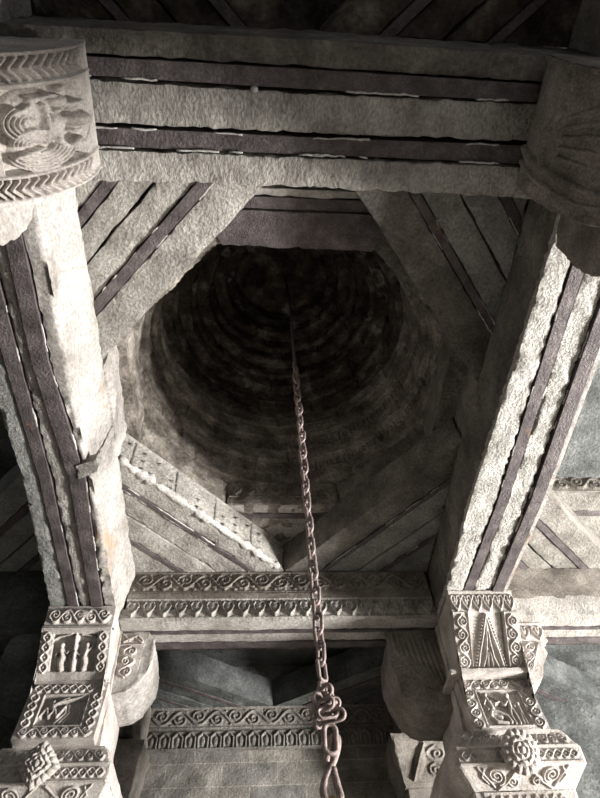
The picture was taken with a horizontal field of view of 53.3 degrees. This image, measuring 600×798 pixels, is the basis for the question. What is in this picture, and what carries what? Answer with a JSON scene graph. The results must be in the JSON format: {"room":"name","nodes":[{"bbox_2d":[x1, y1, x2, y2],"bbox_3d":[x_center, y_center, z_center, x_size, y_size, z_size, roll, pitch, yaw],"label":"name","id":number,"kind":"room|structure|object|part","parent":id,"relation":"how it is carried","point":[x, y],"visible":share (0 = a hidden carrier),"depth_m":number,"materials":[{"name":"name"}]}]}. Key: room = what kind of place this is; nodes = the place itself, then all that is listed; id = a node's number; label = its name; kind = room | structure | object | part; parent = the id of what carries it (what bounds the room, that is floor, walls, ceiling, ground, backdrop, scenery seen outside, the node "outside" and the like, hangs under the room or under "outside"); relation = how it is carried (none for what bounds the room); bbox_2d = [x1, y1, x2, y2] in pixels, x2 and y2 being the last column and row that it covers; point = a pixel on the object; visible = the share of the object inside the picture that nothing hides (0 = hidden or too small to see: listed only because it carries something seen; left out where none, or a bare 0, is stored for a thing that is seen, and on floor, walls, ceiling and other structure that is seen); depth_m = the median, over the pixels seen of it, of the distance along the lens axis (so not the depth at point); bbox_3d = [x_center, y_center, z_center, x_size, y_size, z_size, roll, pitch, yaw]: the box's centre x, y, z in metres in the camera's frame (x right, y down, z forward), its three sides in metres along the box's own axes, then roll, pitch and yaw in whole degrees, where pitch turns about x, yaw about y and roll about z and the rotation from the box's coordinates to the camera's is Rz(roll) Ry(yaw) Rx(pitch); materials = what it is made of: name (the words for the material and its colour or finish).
{"room":"house of worship","nodes":[
{"label":"house of worship","id":0,"kind":"room"},
{"bbox_2d":[0,660,599,797],"bbox_3d":[0.038,4.985,5.107,15.022,5.739,0.438,1,-55,-4],"label":"wall","id":1,"kind":"structure","parent":0,"point":[362,772],"depth_m":6.29,"materials":[{"name":"stone"}]},
{"bbox_2d":[146,704,393,752],"bbox_3d":[-0.305,3.618,6.594,2.720,0.462,0.077,1,-55,-4],"label":"frieze","id":2,"kind":"object","parent":1,"relation":"attached to","point":[247,718],"visible":0.91,"depth_m":6.57,"materials":[{"name":"stone"}]},
{"bbox_2d":[534,655,599,700],"bbox_3d":[2.598,2.924,6.758,2.007,0.343,1.307,1,-55,-4],"label":"stone","id":3,"kind":"object","parent":1,"relation":"attached to","point":[560,681],"visible":0.22,"depth_m":6.96,"materials":[{"name":"stone"}]},
{"bbox_2d":[0,0,599,665],"bbox_3d":[0.015,-1.239,4.162,10.600,0.200,10.800,1,-55,-4],"label":"ceiling","id":4,"kind":"structure","parent":0,"point":[581,459],"depth_m":5.44,"materials":[{"name":"stone"}]},
{"bbox_3d":[1.632,0.280,-1.791,21.000,0.200,16.200,1,-55,-4],"label":"floor","id":5,"kind":"structure","parent":0,"visible":0},
{"bbox_2d":[0,36,101,245],"bbox_3d":[-1.306,0.038,0.806,1.148,4.606,0.973,1,-55,-4],"label":"stone pillar","id":6,"kind":"structure","parent":5,"relation":"on","point":[49,146],"depth_m":2.25,"materials":[{"name":"grey stone"}]},
{"bbox_2d":[0,0,31,21],"bbox_3d":[-1.410,-3.236,1.595,0.492,0.516,3.752,1,-55,-4],"label":"beam","id":7,"kind":"structure","parent":6,"relation":"on","point":[9,9],"depth_m":2.68,"materials":[{"name":"stone"}]},
{"bbox_2d":[0,15,599,198],"bbox_3d":[0.048,-1.525,3.100,4.320,0.848,0.661,1,-55,-4],"label":"beam","id":8,"kind":"structure","parent":6,"relation":"on","point":[173,102],"depth_m":2.76,"materials":[{"name":"stone"}]},
{"bbox_2d":[33,0,303,30],"bbox_3d":[-0.604,-2.465,2.704,1.325,0.338,1.305,1,-55,-4],"label":"stone","id":9,"kind":"object","parent":8,"relation":"on","point":[264,14],"visible":0.9,"depth_m":2.92,"materials":[{"name":"stone"}]},
{"bbox_2d":[75,180,262,358],"bbox_3d":[-0.734,-0.876,3.831,1.238,0.340,1.388,1,-55,-4],"label":"stone","id":10,"kind":"object","parent":8,"relation":"on","point":[139,237],"visible":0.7,"depth_m":3.56,"materials":[{"name":"stone"}]},
{"bbox_2d":[355,189,526,382],"bbox_3d":[0.747,-0.810,3.971,1.172,0.340,1.490,1,-55,-4],"label":"stone","id":11,"kind":"object","parent":8,"relation":"on","point":[476,236],"visible":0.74,"depth_m":3.71,"materials":[{"name":"stone"}]},
{"bbox_2d":[0,606,158,797],"bbox_3d":[-1.683,3.394,3.186,1.204,4.615,1.070,1,-55,-4],"label":"stone pillar","id":12,"kind":"structure","parent":5,"relation":"on","point":[67,689],"depth_m":4.46,"materials":[{"name":"grey stone"}]},
{"bbox_2d":[0,570,49,652],"bbox_3d":[-3.677,1.877,5.113,3.290,0.521,0.634,1,-55,-4],"label":"beam","id":13,"kind":"structure","parent":12,"relation":"on","point":[24,600],"depth_m":4.98,"materials":[{"name":"stone"}]},
{"bbox_2d":[0,464,42,571],"bbox_3d":[-2.664,0.897,4.979,1.309,0.338,1.359,1,-55,-4],"label":"stone","id":14,"kind":"object","parent":13,"relation":"on","point":[19,551],"visible":0.46,"depth_m":4.94,"materials":[{"name":"stone"}]},
{"bbox_3d":[-1.677,2.574,3.869,0.800,0.146,0.128,1,-55,-4],"label":"carved panel","id":15,"kind":"part","parent":12,"relation":"part of","materials":[{"name":"stone"}]},
{"bbox_3d":[-1.697,2.261,4.288,0.560,0.446,0.185,1,-55,-4],"label":"carved panel","id":16,"kind":"part","parent":12,"relation":"part of","materials":[{"name":"stone"}]},
{"bbox_2d":[0,188,134,630],"bbox_3d":[-1.635,0.432,4.418,0.613,0.899,4.211,1,-55,-4],"label":"beam","id":17,"kind":"structure","parent":12,"relation":"on","point":[61,403],"depth_m":3.77,"materials":[{"name":"stone"}]},
{"bbox_2d":[117,184,475,557],"bbox_3d":[-0.095,-0.080,4.811,3.449,0.336,4.073,1,-55,-4],"label":"string course","id":18,"kind":"object","parent":17,"relation":"on","point":[276,216],"visible":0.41,"depth_m":4.63,"materials":[{"name":"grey stone"}]},
{"bbox_2d":[133,242,442,483],"bbox_3d":[-0.152,-0.830,5.784,3.108,2.185,3.108,1,-55,-4],"label":"dome","id":19,"kind":"object","parent":18,"relation":"on","point":[215,357],"visible":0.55,"depth_m":6.02,"materials":[{"name":"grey stone"}]},
{"bbox_2d":[284,276,346,756],"bbox_3d":[0.003,0.070,4.534,0.153,4.957,0.136,16,-57,-14],"label":"hanging chain","id":20,"kind":"object","parent":19,"relation":"hanging from","point":[324,713],"visible":1,"depth_m":3.06,"materials":[{"name":"metal"}]},
{"bbox_3d":[-0.105,-0.825,5.781,0.058,1.880,0.027,1,-55,-4],"label":"rod","id":21,"kind":"part","parent":20,"relation":"part of","materials":[{"name":"metal"}]},
{"bbox_2d":[319,733,343,797],"bbox_3d":[0.130,1.538,2.482,0.113,0.310,0.071,1,-55,-4],"label":"hook","id":22,"kind":"object","parent":20,"relation":"hanging from","point":[331,771],"visible":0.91,"depth_m":2.46,"materials":[{"name":"brown metal"}]},
{"bbox_3d":[-1.718,1.946,4.574,0.520,0.364,0.273,1,-55,-4],"label":"carved panel","id":23,"kind":"part","parent":12,"relation":"part of","materials":[{"name":"stone"}]},
{"bbox_2d":[113,738,149,797],"bbox_3d":[-1.817,4.876,4.233,0.763,4.602,0.587,1,-55,-4],"label":"wall pillar","id":24,"kind":"structure","parent":5,"relation":"on","point":[131,763],"depth_m":5.80,"materials":[{"name":"stone"}]},
{"bbox_2d":[118,706,150,745],"bbox_3d":[-1.834,2.911,5.968,0.490,0.516,1.856,1,-55,-4],"label":"beam","id":25,"kind":"structure","parent":24,"relation":"on","point":[138,730],"depth_m":6.02,"materials":[{"name":"stone"}]},
{"bbox_2d":[152,650,272,708],"bbox_3d":[-0.967,3.019,6.606,1.358,0.338,0.927,1,-55,-4],"label":"stone","id":26,"kind":"object","parent":25,"relation":"on","point":[187,679],"visible":0.84,"depth_m":6.59,"materials":[{"name":"stone"}]},
{"bbox_2d":[383,732,444,797],"bbox_3d":[1.396,4.929,4.468,0.764,4.601,0.584,1,-55,-4],"label":"wall pillar","id":27,"kind":"structure","parent":5,"relation":"on","point":[412,766],"depth_m":5.94,"materials":[{"name":"stone"}]},
{"bbox_2d":[390,714,401,733],"bbox_3d":[1.317,2.962,6.201,0.491,0.518,1.856,1,-55,-4],"label":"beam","id":28,"kind":"structure","parent":27,"relation":"on","point":[396,729],"depth_m":6.52,"materials":[{"name":"stone"}]},
{"bbox_2d":[273,647,385,705],"bbox_3d":[0.403,3.018,6.689,1.372,0.338,0.987,1,-55,-4],"label":"stone","id":29,"kind":"object","parent":28,"relation":"on","point":[354,674],"visible":0.56,"depth_m":6.71,"materials":[{"name":"stone"}]},
{"bbox_2d":[380,590,586,797],"bbox_3d":[1.523,3.380,3.375,1.383,4.609,1.196,1,-55,-4],"label":"stone pillar","id":30,"kind":"structure","parent":5,"relation":"on","point":[469,683],"depth_m":4.60,"materials":[{"name":"grey stone"}]},
{"bbox_2d":[119,567,437,650],"bbox_3d":[-0.182,1.831,5.492,2.698,0.840,0.660,1,-55,-4],"label":"beam","id":31,"kind":"structure","parent":30,"relation":"on","point":[222,610],"depth_m":5.14,"materials":[{"name":"stone"}]},
{"bbox_2d":[118,433,283,572],"bbox_3d":[-0.785,0.925,5.107,1.388,0.358,1.396,1,-55,-4],"label":"stone","id":32,"kind":"object","parent":31,"relation":"on","point":[175,524],"visible":0.97,"depth_m":5.09,"materials":[{"name":"stone"}]},
{"bbox_3d":[-0.148,1.784,5.080,2.630,0.206,0.101,1,-55,-4],"label":"heart moulding","id":33,"kind":"part","parent":31,"relation":"part of","materials":[{"name":"grey stone"}]},
{"bbox_2d":[283,418,460,571],"bbox_3d":[0.550,0.863,5.157,1.335,0.342,1.569,1,-55,-4],"label":"stone","id":34,"kind":"object","parent":31,"relation":"on","point":[391,522],"visible":0.99,"depth_m":5.16,"materials":[{"name":"stone"}]},
{"bbox_3d":[1.476,1.909,4.723,0.530,0.409,0.327,1,-55,-4],"label":"carved panel","id":35,"kind":"part","parent":30,"relation":"part of","materials":[{"name":"stone"}]},
{"bbox_3d":[1.490,2.294,4.443,0.560,0.434,0.190,1,-55,-4],"label":"carved panel","id":36,"kind":"part","parent":30,"relation":"part of","materials":[{"name":"stone"}]},
{"bbox_2d":[425,199,599,624],"bbox_3d":[1.483,0.478,4.621,0.601,0.852,4.270,1,-55,-4],"label":"beam","id":37,"kind":"structure","parent":30,"relation":"on","point":[515,426],"depth_m":3.95,"materials":[{"name":"stone"}]},
{"bbox_3d":[1.514,2.561,4.058,0.856,0.146,0.128,1,-55,-4],"label":"carved panel","id":38,"kind":"part","parent":30,"relation":"part of","materials":[{"name":"stone"}]},
{"bbox_2d":[507,568,599,644],"bbox_3d":[3.074,1.987,5.610,2.789,0.523,0.633,1,-55,-4],"label":"beam","id":39,"kind":"structure","parent":30,"relation":"on","point":[565,602],"depth_m":5.34,"materials":[{"name":"stone"}]},
{"bbox_2d":[516,489,599,568],"bbox_3d":[2.398,1.000,5.369,1.342,0.336,1.300,1,-55,-4],"label":"stone","id":40,"kind":"object","parent":39,"relation":"on","point":[559,539],"visible":0.43,"depth_m":5.41,"materials":[{"name":"stone"}]},
{"bbox_2d":[551,477,599,567],"bbox_3d":[2.951,1.279,5.917,2.416,0.211,1.220,1,-55,-4],"label":"ceiling stone","id":41,"kind":"structure","parent":40,"relation":"on","point":[582,495],"depth_m":5.55,"materials":[{"name":"stone"}]},
{"bbox_2d":[516,53,599,277],"bbox_3d":[1.685,0.085,1.027,1.120,4.606,1.077,1,-55,-4],"label":"stone pillar","id":42,"kind":"structure","parent":5,"relation":"on","point":[559,171],"depth_m":2.49,"materials":[{"name":"grey stone"}]},
{"bbox_2d":[569,0,599,55],"bbox_3d":[1.741,-3.184,1.828,0.494,0.517,3.747,1,-55,-4],"label":"beam","id":43,"kind":"structure","parent":42,"relation":"on","point":[585,37],"depth_m":2.92,"materials":[{"name":"stone"}]},
{"bbox_2d":[319,0,581,47],"bbox_3d":[0.792,-2.442,2.806,1.310,0.339,1.305,1,-55,-4],"label":"stone","id":44,"kind":"object","parent":43,"relation":"on","point":[542,23],"visible":0.96,"depth_m":3.00,"materials":[{"name":"stone"}]}
]}

